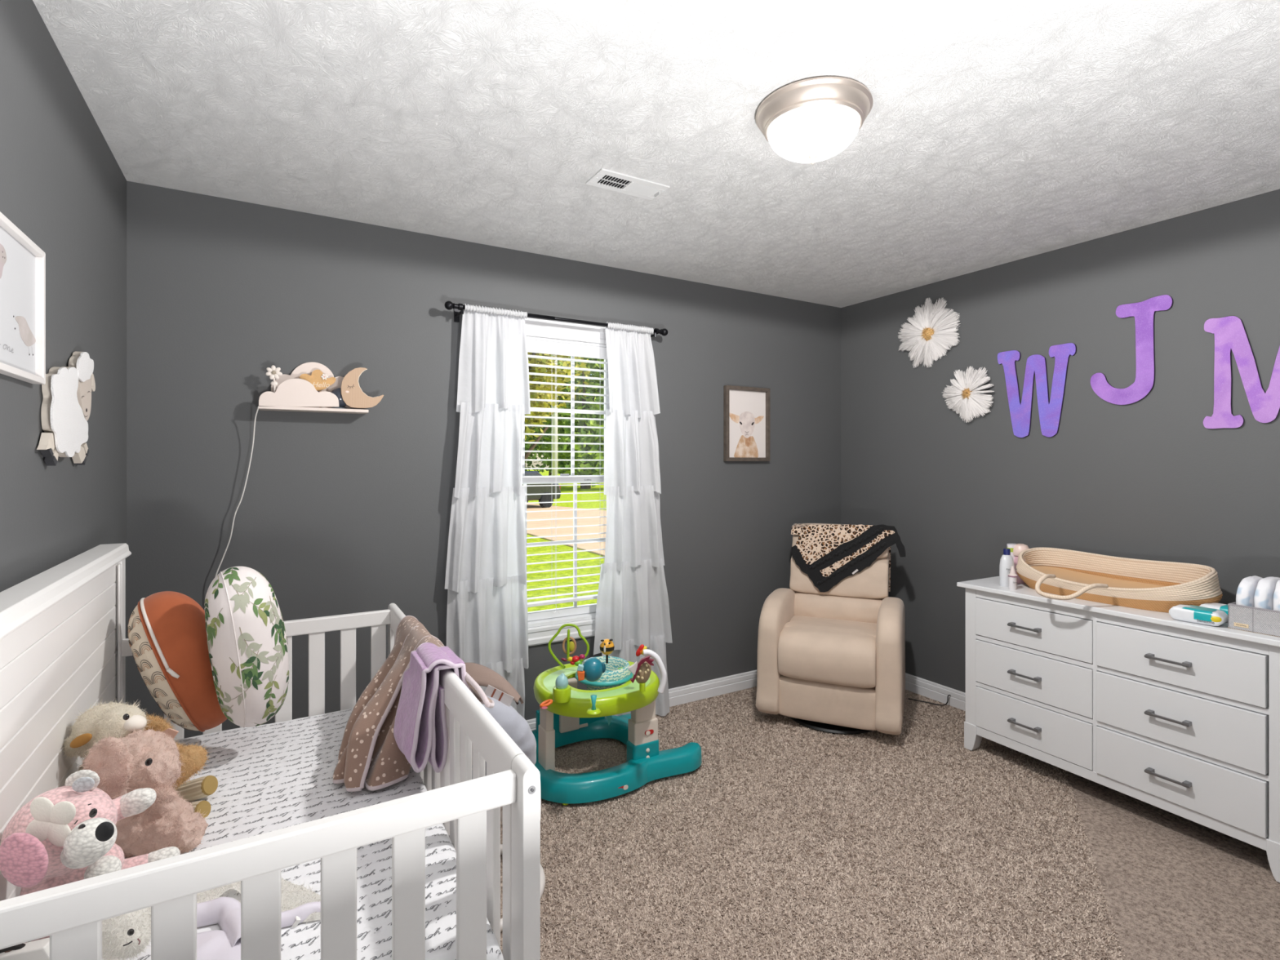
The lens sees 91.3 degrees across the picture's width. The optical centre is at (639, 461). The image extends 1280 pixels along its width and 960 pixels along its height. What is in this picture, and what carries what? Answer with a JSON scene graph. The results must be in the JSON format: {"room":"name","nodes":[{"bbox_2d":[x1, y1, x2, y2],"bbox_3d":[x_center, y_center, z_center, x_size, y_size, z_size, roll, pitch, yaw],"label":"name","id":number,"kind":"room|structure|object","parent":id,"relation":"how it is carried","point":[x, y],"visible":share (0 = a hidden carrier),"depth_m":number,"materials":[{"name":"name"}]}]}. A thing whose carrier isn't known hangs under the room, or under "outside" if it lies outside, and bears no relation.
{"room":"bedroom","nodes":[
{"label":"bedroom","id":0,"kind":"room"},
{"bbox_2d":[0,0,126,704],"bbox_3d":[-1.157,0.170,0.931,0.110,2.440,3.417,0,0,-30],"label":"wall","id":1,"kind":"structure","parent":0,"point":[62,184],"depth_m":1.59,"materials":[{"name":"grey paint"}]},
{"bbox_2d":[0,211,45,384],"bbox_3d":[-1.210,-0.327,1.155,0.023,0.301,0.620,0,0,-30],"label":"framed picture","id":2,"kind":"object","parent":1,"relation":"attached to","point":[22,262],"visible":1,"depth_m":1.32,"materials":[{"name":"white"}]},
{"bbox_2d":[0,226,35,374],"bbox_3d":[-1.215,-0.327,1.152,0.009,0.277,0.596,0,0,-30],"label":"print","id":3,"kind":"object","parent":2,"relation":"on","point":[17,251],"depth_m":1.31,"materials":[{"name":"grey paper"}]},
{"bbox_2d":[36,351,95,466],"bbox_3d":[-1.492,-0.148,1.641,0.026,0.315,0.466,0,0,-30],"label":"sheep","id":4,"kind":"object","parent":1,"relation":"attached to","point":[66,405],"visible":0.99,"depth_m":1.58},
{"bbox_2d":[126,181,840,738],"bbox_3d":[-0.301,0.170,3.350,3.814,2.440,0.110,0,0,-30],"label":"wall","id":5,"kind":"structure","parent":0,"point":[340,513],"depth_m":2.78,"materials":[{"name":"grey paint"}]},
{"bbox_2d":[258,362,368,413],"bbox_3d":[-1.357,-0.315,2.612,0.402,0.211,0.094,0,0,-30],"label":"shelf","id":6,"kind":"object","parent":5,"relation":"attached to","point":[292,393],"visible":0.86,"depth_m":2.56,"materials":[{"name":"beige wood"}]},
{"bbox_2d":[214,406,259,577],"bbox_3d":[-1.597,0.256,2.472,0.189,0.948,0.044,0,0,-8],"label":"cord","id":7,"kind":"object","parent":6,"relation":"hanging from","point":[258,406],"visible":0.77,"depth_m":2.48,"materials":[{"name":"white plastic"}]},
{"bbox_2d":[265,364,282,392],"bbox_3d":[-1.466,-0.305,2.505,0.023,0.164,0.056,0,0,42],"label":"flower","id":8,"kind":"object","parent":6,"relation":"on","point":[273,372],"visible":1,"depth_m":2.50,"materials":[{"name":"white plastic"}]},
{"bbox_2d":[299,369,335,408],"bbox_3d":[-1.351,-0.305,2.624,0.136,0.163,0.022,0,0,-30],"label":"name plaque","id":9,"kind":"object","parent":6,"relation":"on","point":[317,379],"visible":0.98,"depth_m":2.62,"materials":[{"name":"beige"}]},
{"bbox_2d":[330,387,347,408],"bbox_3d":[-1.283,-0.270,2.672,0.080,0.093,0.070,0,0,-30],"label":"night light","id":10,"kind":"object","parent":6,"relation":"on","point":[337,392],"visible":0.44,"depth_m":2.65,"materials":[{"name":"grey"}]},
{"bbox_2d":[340,367,383,408],"bbox_3d":[-1.185,-0.315,2.673,0.168,0.173,0.017,0,0,-30],"label":"moon","id":11,"kind":"object","parent":6,"relation":"on","point":[353,396],"visible":1,"depth_m":2.65,"materials":[{"name":"brown wood"}]},
{"bbox_2d":[444,301,667,337],"bbox_3d":[-0.387,-0.694,3.165,1.199,0.070,0.122,0,0,-30],"label":"curtain rod","id":12,"kind":"object","parent":5,"relation":"attached to","point":[449,305],"visible":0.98,"depth_m":3.07,"materials":[{"name":"black metal"}]},
{"bbox_2d":[444,303,530,717],"bbox_3d":[-0.713,0.322,2.940,0.396,2.098,0.072,0,0,-30],"label":"curtain","id":13,"kind":"object","parent":12,"relation":"hanging from","point":[486,580],"visible":0.81,"depth_m":2.96,"materials":[{"name":"white fabric"}]},
{"bbox_2d":[593,321,672,715],"bbox_3d":[-0.029,0.332,3.340,0.465,2.120,0.076,0,0,-30],"label":"curtain","id":14,"kind":"object","parent":12,"relation":"hanging from","point":[633,608],"visible":0.84,"depth_m":3.34,"materials":[{"name":"white fabric"}]},
{"bbox_2d":[522,317,609,646],"bbox_3d":[-0.460,0.102,3.258,0.943,1.639,0.149,0,0,-30],"label":"window","id":15,"kind":"structure","parent":5,"relation":"in","point":[538,328],"depth_m":3.26,"materials":[{"name":"white paint"}]},
{"bbox_2d":[522,355,604,475],"bbox_3d":[-0.480,-0.250,3.292,0.661,0.654,0.012,0,0,-30],"label":"grille","id":16,"kind":"object","parent":15,"relation":"attached to","point":[572,363],"depth_m":3.36,"materials":[{"name":"white plastic"}]},
{"bbox_2d":[523,483,605,606],"bbox_3d":[-0.463,0.444,3.263,0.661,0.662,0.012,0,0,-30],"label":"window pane","id":17,"kind":"object","parent":15,"relation":"attached to","point":[575,540],"depth_m":3.33,"materials":[{"name":"clear glass"}]},
{"bbox_2d":[522,338,609,613],"bbox_3d":[-0.441,0.084,3.226,0.731,1.395,0.064,0,0,-30],"label":"window blind","id":18,"kind":"object","parent":15,"relation":"attached to","point":[533,346],"visible":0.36,"depth_m":3.25,"materials":[{"name":"white plastic"}]},
{"bbox_2d":[525,670,756,731],"bbox_3d":[-0.270,1.341,3.296,3.814,0.097,0.014,0,0,-30],"label":"baseboard","id":19,"kind":"structure","parent":5,"relation":"attached to","point":[728,684],"depth_m":3.69,"materials":[{"name":"white paint"}]},
{"bbox_2d":[723,385,769,461],"bbox_3d":[0.657,-0.230,3.830,0.344,0.453,0.030,0,0,-30],"label":"framed picture","id":20,"kind":"object","parent":5,"relation":"attached to","point":[746,410],"visible":1,"depth_m":3.83,"materials":[{"name":"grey wood"}]},
{"bbox_2d":[729,389,765,457],"bbox_3d":[0.653,-0.230,3.837,0.306,0.415,0.010,0,0,-30],"label":"print","id":21,"kind":"object","parent":20,"relation":"on","point":[747,406],"depth_m":3.84,"materials":[{"name":"white paper"}]},
{"bbox_2d":[526,503,606,556],"bbox_3d":[-3.119,1.874,21.481,5.918,0.028,21.806,0,0,-30],"label":"driveway","id":22,"kind":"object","parent":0,"point":[530,507],"visible":0.42,"depth_m":18.55,"materials":[{"name":"beige concrete"}]},
{"bbox_2d":[522,471,560,507],"bbox_3d":[-5.288,1.130,24.958,1.800,1.520,4.270,0,0,42],"label":"parked car","id":23,"kind":"object","parent":22,"relation":"on","point":[547,489],"visible":0.2,"depth_m":25.17,"materials":[{"name":"black paint"}]},
{"bbox_2d":[32,0,1279,307],"bbox_3d":[0.535,-1.100,1.924,4.034,0.100,3.417,0,0,-30],"label":"ceiling","id":24,"kind":"structure","parent":0,"point":[994,132],"depth_m":1.91,"materials":[{"name":"white paint"}]},
{"bbox_2d":[586,168,670,199],"bbox_3d":[-0.045,-1.040,2.365,0.290,0.020,0.136,0,0,-30],"label":"ceiling vent","id":25,"kind":"object","parent":24,"relation":"in","point":[606,179],"visible":1,"depth_m":2.36,"materials":[{"name":"white metal"}]},
{"bbox_2d":[755,76,873,164],"bbox_3d":[0.514,-0.966,1.861,0.336,0.164,0.336,0,0,-30],"label":"ceiling light","id":26,"kind":"object","parent":24,"relation":"attached to","point":[813,120],"visible":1,"depth_m":1.77,"materials":[{"name":"white glass"}]},
{"bbox_2d":[500,686,1279,959],"bbox_3d":[0.535,1.422,1.924,4.034,0.056,3.417,0,0,-30],"label":"floor","id":27,"kind":"structure","parent":0,"point":[788,839],"depth_m":2.20,"materials":[{"name":"beige carpet"}]},
{"bbox_2d":[0,542,540,959],"bbox_3d":[-0.891,0.819,1.460,0.843,1.143,1.440,0,0,-30],"label":"crib","id":28,"kind":"object","parent":27,"relation":"on","point":[64,646],"visible":0.51,"depth_m":1.05,"materials":[{"name":"white wood"}]},
{"bbox_2d":[102,707,503,959],"bbox_3d":[-0.877,0.906,1.469,0.730,0.145,1.298,0,0,-30],"label":"mattress","id":29,"kind":"object","parent":28,"relation":"on","point":[276,775],"visible":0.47,"depth_m":1.49,"materials":[{"name":"white fabric"}]},
{"bbox_2d":[0,937,49,959],"bbox_3d":[-0.926,0.821,0.972,0.151,0.177,0.056,0,0,-7],"label":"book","id":30,"kind":"object","parent":29,"relation":"on","point":[39,949],"visible":0.56,"depth_m":0.95,"materials":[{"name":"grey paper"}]},
{"bbox_2d":[0,942,26,953],"bbox_3d":[-0.957,0.776,0.960,0.078,0.077,0.025,0,0,0],"label":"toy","id":31,"kind":"object","parent":30,"relation":"on","point":[20,946],"visible":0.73,"depth_m":0.95,"materials":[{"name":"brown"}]},
{"bbox_2d":[0,769,180,941],"bbox_3d":[-0.941,0.675,1.044,0.215,0.305,0.254,0,0,-16],"label":"stuffed animal","id":32,"kind":"object","parent":29,"relation":"on","point":[66,834],"visible":0.81,"depth_m":1.00},
{"bbox_2d":[62,697,217,817],"bbox_3d":[-1.168,0.709,1.473,0.288,0.336,0.235,0,0,-30],"label":"stuffed animal","id":33,"kind":"object","parent":29,"relation":"on","point":[112,719],"visible":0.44,"depth_m":1.42,"materials":[{"name":"white"}]},
{"bbox_2d":[78,727,210,858],"bbox_3d":[-1.039,0.687,1.315,0.231,0.339,0.317,0,0,-30],"label":"teddy bear","id":34,"kind":"object","parent":29,"relation":"on","point":[141,759],"visible":0.67,"depth_m":1.30,"materials":[{"name":"pink"}]},
{"bbox_2d":[127,591,227,732],"bbox_3d":[-1.309,0.580,1.799,0.264,0.410,0.218,0,0,-30],"label":"pillow","id":35,"kind":"object","parent":29,"relation":"on","point":[166,633],"visible":0.88,"depth_m":1.73,"materials":[{"name":"orange fabric"}]},
{"bbox_2d":[127,614,193,729],"bbox_3d":[-1.350,0.591,1.770,0.181,0.378,0.148,0,0,-4],"label":"print","id":36,"kind":"object","parent":35,"relation":"attached to","point":[162,646],"depth_m":1.72,"materials":[{"name":"white"}]},
{"bbox_2d":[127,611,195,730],"bbox_3d":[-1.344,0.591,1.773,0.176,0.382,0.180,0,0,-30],"label":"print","id":37,"kind":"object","parent":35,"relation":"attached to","point":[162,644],"depth_m":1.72,"materials":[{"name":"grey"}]},
{"bbox_2d":[102,876,320,959],"bbox_3d":[-0.808,0.784,1.123,0.469,0.170,0.339,0,0,25],"label":"stuffed animal","id":38,"kind":"object","parent":29,"relation":"on","point":[124,936],"visible":0.39,"depth_m":1.08,"materials":[{"name":"white fabric"}]},
{"bbox_2d":[204,566,288,728],"bbox_3d":[-1.101,0.522,1.755,0.202,0.450,0.201,0,0,-30],"label":"pillow","id":39,"kind":"object","parent":29,"relation":"on","point":[247,644],"visible":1,"depth_m":1.69,"materials":[{"name":"white fabric"}]},
{"bbox_2d":[332,615,494,791],"bbox_3d":[-0.628,0.661,1.675,0.344,0.334,0.704,0,0,-33],"label":"blanket","id":40,"kind":"object","parent":28,"relation":"hanging from","point":[370,755],"visible":0.73,"depth_m":1.65,"materials":[{"name":"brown fabric"}]},
{"bbox_2d":[393,642,474,772],"bbox_3d":[-0.519,0.617,1.591,0.177,0.277,0.174,0,0,-30],"label":"blanket","id":41,"kind":"object","parent":28,"relation":"hanging from","point":[420,733],"visible":0.97,"depth_m":1.53,"materials":[{"name":"purple fabric"}]},
{"bbox_2d":[540,792,541,818],"bbox_3d":[-0.180,0.598,1.106,0.009,0.068,0.066,0,0,-10],"label":"ring","id":42,"kind":"object","parent":28,"relation":"hanging from","point":[540,793],"visible":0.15,"depth_m":1.08,"materials":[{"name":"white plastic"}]},
{"bbox_2d":[464,662,545,932],"bbox_3d":[-0.521,1.045,2.025,0.431,0.688,0.442,0,0,19],"label":"swing","id":43,"kind":"object","parent":27,"relation":"on","point":[499,690],"visible":0.19,"depth_m":1.97,"materials":[{"name":"grey"}]},
{"bbox_2d":[471,742,472,769],"bbox_3d":[-0.540,0.896,1.945,0.288,0.264,0.134,0,0,1],"label":"cushion","id":44,"kind":"object","parent":43,"relation":"on","point":[472,742],"depth_m":1.91,"materials":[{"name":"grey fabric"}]},
{"bbox_2d":[532,623,702,805],"bbox_3d":[-0.148,1.055,2.801,0.807,0.667,0.809,0,0,-30],"label":"baby activity center","id":45,"kind":"object","parent":27,"relation":"on","point":[566,714],"visible":0.99,"depth_m":2.64,"materials":[{"name":"green plastic"}]},
{"bbox_2d":[552,684,570,702],"bbox_3d":[-0.312,0.926,2.500,0.072,0.050,0.072,0,0,-30],"label":"toy","id":46,"kind":"object","parent":45,"relation":"on","point":[561,693],"depth_m":2.47,"materials":[{"name":"green plastic"}]},
{"bbox_2d":[533,661,659,717],"bbox_3d":[-0.188,0.979,2.736,0.540,0.073,0.500,0,0,-30],"label":"tray","id":47,"kind":"object","parent":45,"relation":"on","point":[613,698],"depth_m":2.58,"materials":[{"name":"green"}]},
{"bbox_2d":[644,728,653,735],"bbox_3d":[0.041,1.185,2.740,0.044,0.019,0.003,0,0,-30],"label":"switch","id":48,"kind":"object","parent":45,"relation":"attached to","point":[647,731],"depth_m":2.74,"materials":[{"name":"red"}]},
{"bbox_2d":[755,523,905,734],"bbox_3d":[1.075,0.881,3.466,0.710,1.017,0.704,0,0,25],"label":"recliner","id":49,"kind":"object","parent":27,"relation":"on","point":[833,660],"visible":0.87,"depth_m":3.23,"materials":[{"name":"beige fabric"}]},
{"bbox_2d":[794,591,882,623],"bbox_3d":[1.139,0.845,3.606,0.524,0.175,0.128,0,0,25],"label":"lumbar cushion","id":50,"kind":"object","parent":49,"relation":"on","point":[845,606],"depth_m":3.56,"materials":[{"name":"beige fabric"}]},
{"bbox_2d":[789,556,888,599],"bbox_3d":[1.156,0.661,3.642,0.540,0.252,0.148,0,0,25],"label":"cushion","id":51,"kind":"object","parent":49,"relation":"on","point":[872,582],"depth_m":3.55,"materials":[{"name":"beige fabric"}]},
{"bbox_2d":[791,534,888,558],"bbox_3d":[1.174,0.478,3.681,0.536,0.173,0.131,0,0,25],"label":"cushion","id":52,"kind":"object","parent":49,"relation":"on","point":[885,554],"depth_m":3.58,"materials":[{"name":"beige fabric"}]},
{"bbox_2d":[791,523,905,592],"bbox_3d":[1.212,0.554,3.656,0.633,0.402,0.276,0,0,25],"label":"throw","id":53,"kind":"object","parent":49,"relation":"on","point":[828,554],"visible":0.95,"depth_m":3.59,"materials":[{"name":"black fabric"}]},
{"bbox_2d":[907,694,950,705],"bbox_3d":[1.659,1.356,3.590,0.223,0.065,0.044,0,0,25],"label":"power cord","id":54,"kind":"object","parent":27,"relation":"on","point":[948,695],"visible":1,"depth_m":3.58,"materials":[{"name":"black plastic"}]},
{"bbox_2d":[956,576,1279,882],"bbox_3d":[2.023,0.989,2.635,0.463,0.803,1.191,0,0,-29],"label":"dresser","id":55,"kind":"object","parent":27,"relation":"on","point":[1181,718],"visible":1,"depth_m":2.41,"materials":[{"name":"white wood"}]},
{"bbox_2d":[999,548,1016,586],"bbox_3d":[1.736,0.499,2.956,0.072,0.175,0.070,0,0,0],"label":"lotion bottle","id":56,"kind":"object","parent":55,"relation":"on","point":[1006,561],"visible":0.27,"depth_m":2.94,"materials":[{"name":"white plastic"}]},
{"bbox_2d":[1006,543,1016,559],"bbox_3d":[1.820,0.494,3.060,0.055,0.185,0.042,0,0,-30],"label":"tube","id":57,"kind":"object","parent":55,"relation":"on","point":[1011,546],"visible":0.3,"depth_m":3.04,"materials":[{"name":"white"}]},
{"bbox_2d":[1008,565,1017,590],"bbox_3d":[1.716,0.533,2.880,0.038,0.108,0.039,0,0,0],"label":"dropper bottle","id":58,"kind":"object","parent":55,"relation":"on","point":[1012,575],"visible":1,"depth_m":2.87,"materials":[{"name":"white plastic"}]},
{"bbox_2d":[1013,543,1029,583],"bbox_3d":[1.845,0.493,3.031,0.098,0.188,0.091,0,0,-30],"label":"pump bottle","id":59,"kind":"object","parent":55,"relation":"on","point":[1018,548],"visible":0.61,"depth_m":3.02,"materials":[{"name":"pink"}]},
{"bbox_2d":[1015,546,1222,613],"bbox_3d":[2.015,0.499,2.694,0.646,0.176,0.549,0,0,24],"label":"basket","id":60,"kind":"object","parent":55,"relation":"on","point":[1160,586],"visible":0.98,"depth_m":2.66,"materials":[{"name":"beige fabric"}]},
{"bbox_2d":[1168,604,1227,626],"bbox_3d":[2.043,0.560,2.289,0.093,0.054,0.156,0,0,-33],"label":"pack","id":61,"kind":"object","parent":55,"relation":"on","point":[1193,614],"visible":1,"depth_m":2.26,"materials":[{"name":"white plastic"}]},
{"bbox_2d":[1199,602,1227,622],"bbox_3d":[2.165,0.559,2.316,0.093,0.057,0.141,0,0,-29],"label":"pack","id":62,"kind":"object","parent":55,"relation":"on","point":[1220,606],"visible":0.11,"depth_m":2.32,"materials":[{"name":"white plastic"}]},
{"bbox_2d":[1227,601,1279,637],"bbox_3d":[2.233,0.543,2.181,0.252,0.087,0.202,0,0,-29],"label":"storage bin","id":63,"kind":"object","parent":55,"relation":"on","point":[1244,618],"visible":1,"depth_m":2.15,"materials":[{"name":"grey fabric"}]},
{"bbox_2d":[1235,575,1262,607],"bbox_3d":[2.199,0.496,2.244,0.200,0.168,0.047,0,0,-29],"label":"diaper","id":64,"kind":"object","parent":63,"relation":"in","point":[1246,591],"visible":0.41,"depth_m":2.20,"materials":[{"name":"white fabric"}]},
{"bbox_2d":[1253,576,1279,609],"bbox_3d":[2.222,0.491,2.202,0.200,0.168,0.048,0,0,-29],"label":"diaper","id":65,"kind":"object","parent":63,"relation":"in","point":[1264,594],"visible":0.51,"depth_m":2.16,"materials":[{"name":"white fabric"}]},
{"bbox_2d":[1273,579,1279,611],"bbox_3d":[2.245,0.487,2.161,0.200,0.167,0.047,0,0,-29],"label":"diaper","id":66,"kind":"object","parent":63,"relation":"in","point":[1277,592],"visible":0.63,"depth_m":2.12,"materials":[{"name":"white fabric"}]},
{"bbox_2d":[840,189,1279,693],"bbox_3d":[2.228,0.170,2.916,0.110,2.440,3.417,0,0,-30],"label":"wall","id":67,"kind":"structure","parent":0,"point":[1144,479],"depth_m":3.02,"materials":[{"name":"grey paint"}]},
{"bbox_2d":[897,297,960,368],"bbox_3d":[1.679,-0.757,3.667,0.074,0.411,0.393,0,0,-30],"label":"daisy","id":68,"kind":"object","parent":67,"relation":"attached to","point":[928,339],"visible":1,"depth_m":3.64,"materials":[{"name":"white fabric"}]},
{"bbox_2d":[905,672,965,711],"bbox_3d":[2.174,1.341,2.885,0.014,0.097,3.197,0,0,-30],"label":"baseboard","id":69,"kind":"structure","parent":67,"relation":"attached to","point":[938,692],"depth_m":3.64,"materials":[{"name":"white paint"}]},
{"bbox_2d":[941,365,994,422],"bbox_3d":[1.804,-0.372,3.456,0.072,0.314,0.292,0,0,-30],"label":"daisy","id":70,"kind":"object","parent":67,"relation":"attached to","point":[965,397],"visible":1,"depth_m":3.43,"materials":[{"name":"white fabric"}]},
{"bbox_2d":[997,342,1076,437],"bbox_3d":[2.005,-0.352,3.174,0.012,0.459,0.376,0,0,-30],"label":"letter","id":71,"kind":"object","parent":67,"relation":"attached to","point":[1050,411],"depth_m":3.15,"materials":[{"name":"purple wood"}]},
{"bbox_2d":[1090,294,1173,404],"bbox_3d":[2.211,-0.491,2.823,0.012,0.464,0.312,0,0,-30],"label":"letter","id":72,"kind":"object","parent":67,"relation":"attached to","point":[1144,312],"depth_m":2.79,"materials":[{"name":"purple wood"}]},
{"bbox_2d":[1203,315,1279,428],"bbox_3d":[2.438,-0.363,2.437,0.012,0.454,0.377,0,0,-30],"label":"letter","id":73,"kind":"object","parent":67,"relation":"attached to","point":[1230,334],"depth_m":2.51,"materials":[{"name":"purple wood"}]},
{"label":"outside","id":74,"kind":"structure","parent":0,"visible":0},
{"bbox_2d":[524,469,606,612],"bbox_3d":[-14.707,1.990,74.496,130.000,0.200,136.600,0,0,-30],"label":"lawn","id":75,"kind":"structure","parent":74,"point":[598,488],"depth_m":11.51,"materials":[{"name":"green plant"}]},
{"bbox_2d":[551,355,557,475],"bbox_3d":[-4.896,-2.610,36.000,1.800,9.000,0.340,0,0,-30],"label":"utility pole","id":76,"kind":"object","parent":75,"relation":"on","point":[553,414],"visible":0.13,"depth_m":35.87,"materials":[{"name":"beige"}]},
{"bbox_2d":[524,351,591,461],"bbox_3d":[-3.227,-1.103,15.002,3.957,5.999,3.713,0,0,-30],"label":"shade tree","id":77,"kind":"object","parent":75,"relation":"on","point":[542,404],"visible":0.14,"depth_m":14.57,"materials":[{"name":"green plant"}]},
{"bbox_2d":[524,371,591,472],"bbox_3d":[-11.535,-4.943,60.026,12.724,13.679,13.017,0,0,-30],"label":"shade tree","id":78,"kind":"object","parent":75,"relation":"on","point":[527,446],"visible":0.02,"depth_m":57.69,"materials":[{"name":"green plant"}]},
{"bbox_2d":[524,360,596,475],"bbox_3d":[-10.472,-5.729,75.177,17.264,15.251,15.475,0,0,-37],"label":"shade tree","id":79,"kind":"object","parent":75,"relation":"on","point":[527,462],"visible":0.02,"depth_m":74.57,"materials":[{"name":"green plant"}]},
{"bbox_2d":[528,355,604,488],"bbox_3d":[-4.102,-3.736,43.709,10.924,11.318,11.552,0,0,-30],"label":"shade tree","id":80,"kind":"object","parent":75,"relation":"on","point":[585,439],"visible":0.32,"depth_m":41.82,"materials":[{"name":"green plant"}]},
{"bbox_2d":[562,358,604,434],"bbox_3d":[-0.517,-4.878,62.504,16.384,16.447,16.067,0,0,-30],"label":"shade tree","id":81,"kind":"object","parent":75,"relation":"on","point":[598,358],"visible":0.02,"depth_m":62.02,"materials":[{"name":"green plant"}]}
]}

